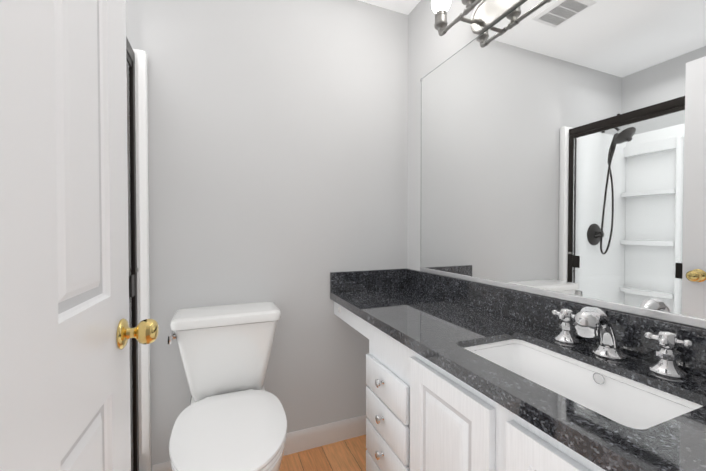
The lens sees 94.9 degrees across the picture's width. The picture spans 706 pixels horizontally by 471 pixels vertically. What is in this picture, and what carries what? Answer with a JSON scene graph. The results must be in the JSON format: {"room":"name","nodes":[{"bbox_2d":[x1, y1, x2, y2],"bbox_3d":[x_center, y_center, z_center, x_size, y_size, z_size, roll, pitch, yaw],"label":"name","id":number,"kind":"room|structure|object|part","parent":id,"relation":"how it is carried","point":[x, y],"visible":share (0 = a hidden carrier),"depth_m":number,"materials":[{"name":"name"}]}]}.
{"room":"bathroom","nodes":[
{"label":"bathroom","id":0,"kind":"room"},
{"bbox_2d":[126,0,407,467],"bbox_3d":[-0.660,-0.083,1.593,2.292,2.440,0.100,0,1,-22],"label":"wall","id":1,"kind":"structure","parent":0,"point":[278,149],"depth_m":1.65,"materials":[{"name":"paint"}]},
{"bbox_2d":[152,415,366,470],"bbox_3d":[-0.204,1.085,1.507,1.327,0.106,0.440,0,1,-22],"label":"baseboard","id":2,"kind":"structure","parent":1,"relation":"attached to","point":[315,437],"depth_m":1.75,"materials":[{"name":"white wood"}]},
{"bbox_2d":[330,268,405,291],"bbox_3d":[0.104,0.251,1.844,0.488,0.108,0.020,0,1,-22],"label":"backsplash","id":3,"kind":"structure","parent":1,"relation":"attached to","point":[385,278],"depth_m":1.82,"materials":[{"name":"black stone"}]},
{"bbox_2d":[279,435,366,470],"bbox_3d":[-0.077,1.184,0.188,2.292,0.050,3.180,0,1,-22],"label":"floor","id":4,"kind":"structure","parent":0,"point":[347,454],"depth_m":1.65,"materials":[{"name":"brown wood"}]},
{"bbox_2d":[133,49,151,470],"bbox_3d":[-0.968,0.185,0.596,0.762,1.935,1.518,0,1,-22],"label":"shower","id":5,"kind":"object","parent":4,"relation":"on","point":[142,226],"visible":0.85,"depth_m":1.40,"materials":[{"name":"white plastic"}]},
{"bbox_2d":[126,36,138,470],"bbox_3d":[-0.669,0.135,0.718,0.047,1.809,1.427,0,1,-22],"label":"shower frame","id":6,"kind":"object","parent":5,"relation":"attached to","point":[132,227],"visible":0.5,"depth_m":1.35,"materials":[{"name":"brown metal"}]},
{"bbox_2d":[167,302,286,470],"bbox_3d":[-0.468,0.740,1.233,0.444,0.808,0.741,0,1,-22],"label":"toilet","id":7,"kind":"object","parent":4,"relation":"on","point":[232,417],"visible":1,"depth_m":1.30,"materials":[{"name":"white ceramic"}]},
{"bbox_2d":[330,296,621,470],"bbox_3d":[0.376,0.746,1.155,0.512,0.796,1.516,0,1,-22],"label":"bathroom vanity","id":8,"kind":"object","parent":4,"relation":"on","point":[422,414],"depth_m":0.89,"materials":[{"name":"white wood"}]},
{"bbox_2d":[330,288,705,470],"bbox_3d":[0.387,0.335,1.153,0.488,0.035,1.516,0,1,-22],"label":"countertop","id":9,"kind":"structure","parent":8,"relation":"on","point":[435,325],"depth_m":0.76,"materials":[{"name":"black stone"}]},
{"bbox_2d":[462,336,701,431],"bbox_3d":[0.507,0.414,0.804,0.326,0.141,0.524,0,1,-22],"label":"sink","id":10,"kind":"object","parent":9,"relation":"in","point":[637,404],"depth_m":0.85,"materials":[{"name":"white ceramic"}]},
{"bbox_2d":[551,307,693,377],"bbox_3d":[0.654,0.253,0.857,0.172,0.136,0.325,0,1,-22],"label":"faucet","id":11,"kind":"object","parent":9,"relation":"on","point":[590,322],"visible":1,"depth_m":0.82,"materials":[{"name":"silver metal"}]},
{"bbox_2d":[358,0,420,14],"bbox_3d":[-0.077,-1.306,0.148,2.292,0.050,3.180,0,1,-22],"label":"ceiling","id":12,"kind":"structure","parent":0,"point":[406,7],"depth_m":1.83,"materials":[{"name":"paint"}]},
{"bbox_2d":[407,0,704,328],"bbox_3d":[0.956,-0.067,0.537,0.100,2.440,3.080,0,1,-22],"label":"wall","id":13,"kind":"structure","parent":0,"point":[430,49],"depth_m":1.83,"materials":[{"name":"paint"}]},
{"bbox_2d":[432,0,525,35],"bbox_3d":[0.524,-0.965,1.220,0.169,0.215,0.602,0,1,-22],"label":"sconce","id":14,"kind":"object","parent":13,"relation":"attached to","point":[487,14],"depth_m":1.35,"materials":[{"name":"white glass"}]},
{"bbox_3d":[0.391,-1.032,1.441,0.082,0.088,0.082,0,1,-28],"label":"sconce bulb","id":15,"kind":"part","parent":14,"relation":"part of","materials":[{"name":"white glass"}]},
{"bbox_2d":[406,268,705,375],"bbox_3d":[0.607,0.261,1.231,0.020,0.108,1.496,0,1,-22],"label":"backsplash","id":16,"kind":"structure","parent":13,"relation":"attached to","point":[530,308],"depth_m":1.07,"materials":[{"name":"black stone"}]},
{"bbox_2d":[420,0,705,328],"bbox_3d":[0.628,-0.326,1.186,0.011,1.066,1.338,0,1,-22],"label":"mirror","id":17,"kind":"object","parent":13,"relation":"attached to","point":[563,149],"visible":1,"depth_m":1.01,"materials":[{"name":"clear glass"}]},
{"bbox_3d":[0.066,0.100,0.140,0.919,2.120,0.135,0,1,-22],"label":"door frame","id":18,"kind":"structure","parent":0,"visible":0},
{"bbox_2d":[0,0,158,470],"bbox_3d":[-0.407,0.129,0.402,0.180,2.030,0.813,0,1,-22],"label":"door","id":19,"kind":"structure","parent":18,"relation":"attached to","point":[67,332],"depth_m":0.49,"materials":[{"name":"white wood"}]}
]}

